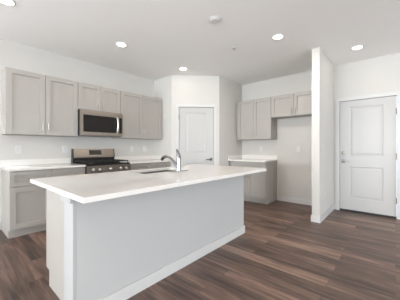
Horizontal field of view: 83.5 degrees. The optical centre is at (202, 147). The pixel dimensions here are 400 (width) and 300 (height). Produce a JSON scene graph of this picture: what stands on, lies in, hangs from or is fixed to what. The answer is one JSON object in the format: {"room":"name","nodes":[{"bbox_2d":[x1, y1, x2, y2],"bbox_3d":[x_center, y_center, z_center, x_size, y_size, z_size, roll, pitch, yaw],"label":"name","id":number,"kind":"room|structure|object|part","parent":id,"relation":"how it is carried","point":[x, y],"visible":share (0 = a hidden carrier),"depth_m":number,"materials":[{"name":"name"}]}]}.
{"room":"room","nodes":[
{"label":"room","id":0,"kind":"room"},
{"bbox_2d":[0,38,153,222],"bbox_3d":[-4.977,-0.198,0.949,0.120,2.765,15.182,0,0,41],"label":"wall","id":1,"kind":"structure","parent":0,"point":[14,55],"depth_m":3.82,"materials":[{"name":"grey paint"}]},
{"bbox_2d":[15,146,20,152],"bbox_3d":[-2.789,0.027,3.390,0.009,0.118,0.074,0,0,41],"label":"wall outlet","id":2,"kind":"object","parent":1,"relation":"attached to","point":[17,148],"visible":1,"depth_m":3.39,"materials":[{"name":"grey plastic"}]},
{"bbox_2d":[0,158,70,165],"bbox_3d":[-2.617,0.225,3.582,0.020,0.090,0.932,0,0,41],"label":"backsplash","id":3,"kind":"structure","parent":1,"relation":"attached to","point":[55,160],"depth_m":3.52,"materials":[{"name":"white stone"}]},
{"bbox_2d":[1,67,77,136],"bbox_3d":[-2.479,-0.644,3.476,0.365,0.914,0.913,0,0,41],"label":"upper cabinet","id":4,"kind":"object","parent":1,"relation":"attached to","point":[32,104],"visible":1,"depth_m":3.32,"materials":[{"name":"beige paint"}]},
{"bbox_3d":[-2.525,-0.644,3.215,0.022,0.902,0.452,0,0,41],"label":"door","id":5,"kind":"part","parent":4,"relation":"part of","materials":[{"name":"beige paint"}]},
{"bbox_3d":[-2.227,-0.644,3.560,0.022,0.902,0.452,0,0,41],"label":"door","id":6,"kind":"part","parent":4,"relation":"part of","materials":[{"name":"beige paint"}]},
{"bbox_2d":[78,82,119,112],"bbox_3d":[-1.932,-0.873,4.112,0.365,0.457,0.759,0,0,41],"label":"upper cabinet","id":7,"kind":"object","parent":1,"relation":"attached to","point":[90,97],"visible":0.81,"depth_m":3.97,"materials":[{"name":"beige paint"}]},
{"bbox_3d":[-1.952,-0.873,3.879,0.022,0.445,0.375,0,0,41],"label":"door","id":8,"kind":"part","parent":7,"relation":"part of","materials":[{"name":"beige paint"}]},
{"bbox_2d":[78,109,122,136],"bbox_3d":[-1.890,-0.425,4.076,0.475,0.437,0.758,0,0,41],"label":"microwave","id":9,"kind":"object","parent":7,"relation":"attached to","point":[91,123],"visible":0.94,"depth_m":3.92,"materials":[{"name":"silver metal"}]},
{"bbox_3d":[-1.569,-0.410,4.138,0.069,0.316,0.028,0,0,41],"label":"door handle","id":10,"kind":"part","parent":9,"relation":"part of","materials":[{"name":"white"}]},
{"bbox_3d":[-1.547,-0.394,4.225,0.030,0.368,0.084,0,0,41],"label":"control panel","id":11,"kind":"part","parent":9,"relation":"part of","materials":[{"name":"metal"}]},
{"bbox_3d":[-1.705,-0.873,4.167,0.022,0.445,0.375,0,0,41],"label":"door","id":12,"kind":"part","parent":7,"relation":"part of","materials":[{"name":"beige paint"}]},
{"bbox_2d":[114,155,153,159],"bbox_3d":[-1.479,0.225,4.902,0.020,0.090,1.022,0,0,41],"label":"backsplash","id":13,"kind":"structure","parent":1,"relation":"attached to","point":[149,156],"depth_m":4.88,"materials":[{"name":"white stone"}]},
{"bbox_2d":[112,91,161,139],"bbox_3d":[-1.350,-0.644,4.788,0.365,0.914,1.020,0,0,41],"label":"upper cabinet","id":14,"kind":"object","parent":1,"relation":"attached to","point":[142,115],"visible":0.93,"depth_m":4.64,"materials":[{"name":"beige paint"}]},
{"bbox_3d":[-1.418,-0.644,4.500,0.022,0.902,0.488,0,0,41],"label":"door","id":15,"kind":"part","parent":14,"relation":"part of","materials":[{"name":"beige paint"}]},
{"bbox_3d":[-1.096,-0.644,4.873,0.022,0.902,0.488,0,0,41],"label":"door","id":16,"kind":"part","parent":14,"relation":"part of","materials":[{"name":"beige paint"}]},
{"bbox_2d":[154,75,171,166],"bbox_3d":[-0.881,-0.198,5.130,0.630,2.765,0.100,0,0,41],"label":"wall","id":17,"kind":"structure","parent":0,"point":[162,87],"depth_m":5.02,"materials":[{"name":"grey paint"}]},
{"bbox_2d":[172,75,218,166],"bbox_3d":[-0.155,-0.198,4.964,1.045,2.765,0.100,0,0,-3],"label":"wall","id":18,"kind":"structure","parent":0,"point":[186,89],"depth_m":4.91,"materials":[{"name":"grey paint"}]},
{"bbox_2d":[176,104,215,164],"bbox_3d":[-0.132,0.120,4.906,0.876,2.130,0.019,0,0,-3],"label":"trim","id":19,"kind":"structure","parent":18,"relation":"attached to","point":[177,105],"depth_m":4.89,"materials":[{"name":"grey paint"}]},
{"bbox_2d":[179,107,213,165],"bbox_3d":[-0.137,0.144,4.903,0.766,2.057,0.107,0,0,-3],"label":"door","id":20,"kind":"structure","parent":18,"relation":"in","point":[196,124],"depth_m":4.92,"materials":[{"name":"grey paint"}]},
{"bbox_2d":[0,0,399,84],"bbox_3d":[-0.639,-1.640,-2.788,11.570,0.120,15.182,0,0,41],"label":"ceiling","id":21,"kind":"structure","parent":0,"point":[161,37],"depth_m":3.10,"materials":[{"name":"white paint"}]},
{"bbox_2d":[0,0,15,5],"bbox_3d":[-2.116,-1.576,2.416,0.164,0.008,0.164,0,0,41],"label":"recessed light","id":22,"kind":"object","parent":21,"relation":"in","point":[5,2],"visible":1,"depth_m":2.43,"materials":[{"name":"grey plastic"}]},
{"bbox_2d":[116,42,126,46],"bbox_3d":[-1.241,-1.576,3.432,0.164,0.008,0.164,0,0,41],"label":"recessed light","id":23,"kind":"object","parent":21,"relation":"in","point":[120,44],"visible":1,"depth_m":3.42,"materials":[{"name":"grey plastic"}]},
{"bbox_2d":[209,16,220,23],"bbox_3d":[0.156,-1.568,2.763,0.156,0.024,0.156,0,0,41],"label":"smoke detector","id":24,"kind":"object","parent":21,"relation":"attached to","point":[214,19],"visible":1,"depth_m":2.74,"materials":[{"name":"grey plastic"}]},
{"bbox_2d":[272,34,283,39],"bbox_3d":[1.074,-1.576,3.193,0.164,0.008,0.164,0,0,41],"label":"recessed light","id":25,"kind":"object","parent":21,"relation":"in","point":[277,36],"visible":1,"depth_m":3.18,"materials":[{"name":"grey plastic"}]},
{"bbox_2d":[351,45,363,49],"bbox_3d":[2.442,-1.576,3.532,0.164,0.008,0.164,0,0,41],"label":"recessed light","id":26,"kind":"object","parent":21,"relation":"in","point":[358,46],"visible":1,"depth_m":3.52,"materials":[{"name":"grey plastic"}]},
{"bbox_2d":[0,200,399,299],"bbox_3d":[-0.639,1.235,-2.788,11.570,0.100,15.182,0,0,41],"label":"floor","id":27,"kind":"structure","parent":0,"point":[281,254],"depth_m":2.29,"materials":[{"name":"wood"}]},
{"bbox_2d":[1,169,50,238],"bbox_3d":[-2.521,0.743,3.210,0.641,0.884,0.455,0,0,41],"label":"base cabinet","id":28,"kind":"object","parent":27,"relation":"on","point":[23,202],"visible":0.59,"depth_m":3.00,"materials":[{"name":"beige paint"}]},
{"bbox_3d":[-2.313,0.790,3.031,0.022,0.545,0.454,0,0,41],"label":"door","id":29,"kind":"part","parent":28,"relation":"part of","materials":[{"name":"beige paint"}]},
{"bbox_3d":[-2.313,0.409,3.031,0.022,0.192,0.454,0,0,41],"label":"drawer","id":30,"kind":"part","parent":28,"relation":"part of","materials":[{"name":"beige paint"}]},
{"bbox_2d":[0,158,85,171],"bbox_3d":[-2.382,0.240,3.379,0.640,0.120,0.932,0,0,41],"label":"countertop","id":31,"kind":"structure","parent":28,"relation":"on","point":[55,163],"depth_m":3.40,"materials":[{"name":"white stone"}]},
{"bbox_2d":[51,167,84,176],"bbox_3d":[-2.223,0.743,3.557,0.641,0.884,0.455,0,0,41],"label":"base cabinet","id":32,"kind":"object","parent":27,"relation":"on","point":[76,170],"visible":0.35,"depth_m":3.36,"materials":[{"name":"beige paint"}]},
{"bbox_2d":[71,149,130,173],"bbox_3d":[-1.784,0.602,3.985,0.716,1.166,0.756,0,0,41],"label":"gas range","id":33,"kind":"object","parent":27,"relation":"on","point":[95,160],"visible":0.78,"depth_m":3.94,"materials":[{"name":"grey metal"}]},
{"bbox_2d":[74,162,129,165],"bbox_3d":[-1.788,0.278,3.988,0.585,0.022,0.756,0,0,41],"label":"cooktop","id":34,"kind":"object","parent":33,"relation":"in","point":[83,163],"depth_m":3.79,"materials":[{"name":"black metal"}]},
{"bbox_3d":[-1.559,0.361,3.791,0.050,0.138,0.756,0,0,41],"label":"control panel","id":35,"kind":"part","parent":33,"relation":"part of","materials":[{"name":"grey metal"}]},
{"bbox_2d":[46,175,244,299],"bbox_3d":[-0.433,0.743,2.544,0.796,0.884,2.220,0,0,41],"label":"kitchen island","id":36,"kind":"object","parent":27,"relation":"on","point":[118,248],"visible":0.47,"depth_m":1.87,"materials":[{"name":"grey paint"}]},
{"bbox_3d":[-1.160,0.679,2.240,0.020,0.732,0.673,0,0,41],"label":"door","id":37,"kind":"part","parent":36,"relation":"part of","materials":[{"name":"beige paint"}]},
{"bbox_3d":[-1.154,0.743,1.798,0.565,0.884,0.018,0,0,41],"label":"panel","id":38,"kind":"part","parent":36,"relation":"part of","materials":[{"name":"beige paint"}]},
{"bbox_3d":[-0.905,0.743,1.530,0.162,0.884,0.019,0,0,41],"label":"post","id":39,"kind":"part","parent":36,"relation":"part of","materials":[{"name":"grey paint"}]},
{"bbox_2d":[30,164,266,203],"bbox_3d":[-0.328,0.285,2.424,1.123,0.031,2.254,0,0,41],"label":"island countertop","id":40,"kind":"structure","parent":36,"relation":"on","point":[83,188],"depth_m":1.84,"materials":[{"name":"white stone"}]},
{"bbox_2d":[142,170,174,173],"bbox_3d":[-0.519,0.398,2.664,0.393,0.196,0.680,0,0,41],"label":"sink","id":41,"kind":"object","parent":40,"relation":"in","point":[162,170],"visible":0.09,"depth_m":2.88,"materials":[{"name":"silver metal"}]},
{"bbox_2d":[161,149,187,171],"bbox_3d":[-0.379,0.141,2.646,0.345,0.256,0.260,0,0,41],"label":"faucet","id":42,"kind":"object","parent":40,"relation":"on","point":[177,165],"visible":0.99,"depth_m":2.54,"materials":[{"name":"silver metal"}]},
{"bbox_3d":[-0.389,0.169,2.655,0.318,0.158,0.040,0,0,41],"label":"spout","id":43,"kind":"part","parent":42,"relation":"part of","materials":[{"name":"silver metal"}]},
{"bbox_3d":[-0.183,1.135,2.358,0.174,0.100,2.176,0,0,41],"label":"baseboard","id":44,"kind":"part","parent":36,"relation":"part of","materials":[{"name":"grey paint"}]},
{"bbox_2d":[131,162,170,169],"bbox_3d":[-1.242,0.743,4.695,0.641,0.884,1.019,0,0,41],"label":"base cabinet","id":45,"kind":"object","parent":27,"relation":"on","point":[139,166],"visible":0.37,"depth_m":4.49,"materials":[{"name":"beige paint"}]},
{"bbox_3d":[-1.211,0.409,4.311,0.022,0.192,0.477,0,0,41],"label":"drawer","id":46,"kind":"part","parent":45,"relation":"part of","materials":[{"name":"beige paint"}]},
{"bbox_2d":[114,155,171,163],"bbox_3d":[-1.244,0.240,4.700,0.640,0.120,1.022,0,0,41],"label":"countertop","id":47,"kind":"structure","parent":45,"relation":"on","point":[150,158],"depth_m":4.77,"materials":[{"name":"white stone"}]},
{"bbox_3d":[-0.897,0.409,4.676,0.022,0.192,0.477,0,0,41],"label":"drawer","id":48,"kind":"part","parent":45,"relation":"part of","materials":[{"name":"beige paint"}]},
{"bbox_2d":[230,161,276,203],"bbox_3d":[1.131,0.743,5.120,0.906,0.884,0.641,0,0,41],"label":"base cabinet","id":49,"kind":"object","parent":27,"relation":"on","point":[259,187],"visible":0.71,"depth_m":4.81,"materials":[{"name":"beige paint"}]},
{"bbox_3d":[0.826,0.790,5.020,0.409,0.545,0.022,0,0,41],"label":"door","id":50,"kind":"part","parent":49,"relation":"part of","materials":[{"name":"beige paint"}]},
{"bbox_3d":[0.983,0.409,4.885,0.823,0.192,0.022,0,0,41],"label":"drawer","id":51,"kind":"part","parent":49,"relation":"part of","materials":[{"name":"beige paint"}]},
{"bbox_2d":[228,155,277,161],"bbox_3d":[1.137,0.240,5.121,0.925,0.120,0.640,0,0,41],"label":"countertop","id":52,"kind":"structure","parent":49,"relation":"on","point":[247,158],"depth_m":5.18,"materials":[{"name":"white stone"}]},
{"bbox_3d":[1.139,0.790,4.750,0.409,0.545,0.022,0,0,41],"label":"door","id":53,"kind":"part","parent":49,"relation":"part of","materials":[{"name":"beige paint"}]},
{"bbox_2d":[219,76,241,165],"bbox_3d":[0.643,-0.198,5.337,0.100,2.765,0.957,0,0,41],"label":"wall","id":54,"kind":"structure","parent":0,"point":[230,92],"depth_m":5.21,"materials":[{"name":"grey paint"}]},
{"bbox_2d":[242,52,399,203],"bbox_3d":[4.321,-0.198,2.880,11.450,2.765,0.120,0,0,41],"label":"wall","id":55,"kind":"structure","parent":0,"point":[381,74],"depth_m":4.71,"materials":[{"name":"grey paint"}]},
{"bbox_2d":[236,97,276,139],"bbox_3d":[1.223,-0.644,5.228,0.906,0.914,0.365,0,0,41],"label":"upper cabinet","id":56,"kind":"object","parent":55,"relation":"attached to","point":[254,121],"visible":0.99,"depth_m":5.06,"materials":[{"name":"beige paint"}]},
{"bbox_3d":[1.009,-0.644,5.232,0.407,0.902,0.022,0,0,41],"label":"door","id":57,"kind":"part","parent":56,"relation":"part of","materials":[{"name":"beige paint"}]},
{"bbox_3d":[1.321,-0.644,4.963,0.407,0.902,0.022,0,0,41],"label":"door","id":58,"kind":"part","parent":56,"relation":"part of","materials":[{"name":"beige paint"}]},
{"bbox_2d":[242,155,277,159],"bbox_3d":[1.339,0.225,5.356,0.925,0.090,0.020,0,0,41],"label":"backsplash","id":59,"kind":"structure","parent":55,"relation":"attached to","point":[243,156],"depth_m":5.31,"materials":[{"name":"white stone"}]},
{"bbox_2d":[271,90,311,118],"bbox_3d":[1.949,-0.873,4.603,1.003,0.457,0.365,0,0,41],"label":"upper cabinet","id":60,"kind":"object","parent":55,"relation":"attached to","point":[294,105],"visible":0.82,"depth_m":4.54,"materials":[{"name":"beige paint"}]},
{"bbox_3d":[1.659,-0.873,4.673,0.467,0.445,0.022,0,0,41],"label":"door","id":61,"kind":"part","parent":60,"relation":"part of","materials":[{"name":"beige paint"}]},
{"bbox_3d":[2.015,-0.873,4.365,0.467,0.445,0.022,0,0,41],"label":"door","id":62,"kind":"part","parent":60,"relation":"part of","materials":[{"name":"beige paint"}]},
{"bbox_2d":[277,196,311,205],"bbox_3d":[2.062,1.135,4.738,0.993,0.100,0.013,0,0,41],"label":"baseboard","id":63,"kind":"structure","parent":55,"relation":"attached to","point":[280,198],"depth_m":4.81,"materials":[{"name":"grey paint"}]},
{"bbox_2d":[336,91,399,219],"bbox_3d":[2.918,0.124,3.998,0.944,2.122,0.018,0,0,41],"label":"trim","id":64,"kind":"structure","parent":55,"relation":"attached to","point":[397,93],"depth_m":4.04,"materials":[{"name":"grey paint"}]},
{"bbox_2d":[340,96,396,218],"bbox_3d":[2.938,0.158,4.015,0.824,2.054,0.165,0,0,41],"label":"door","id":65,"kind":"structure","parent":55,"relation":"in","point":[368,155],"depth_m":3.99,"materials":[{"name":"grey paint"}]},
{"bbox_2d":[312,47,333,216],"bbox_3d":[2.147,-0.198,3.969,0.113,2.765,1.067,0,0,41],"label":"wall","id":66,"kind":"structure","parent":0,"point":[322,68],"depth_m":3.67,"materials":[{"name":"grey paint"}]},
{"bbox_2d":[311,204,333,222],"bbox_3d":[2.143,1.135,3.964,0.139,0.100,1.080,0,0,41],"label":"baseboard","id":67,"kind":"structure","parent":66,"relation":"attached to","point":[317,219],"depth_m":3.62,"materials":[{"name":"grey paint"}]}
]}

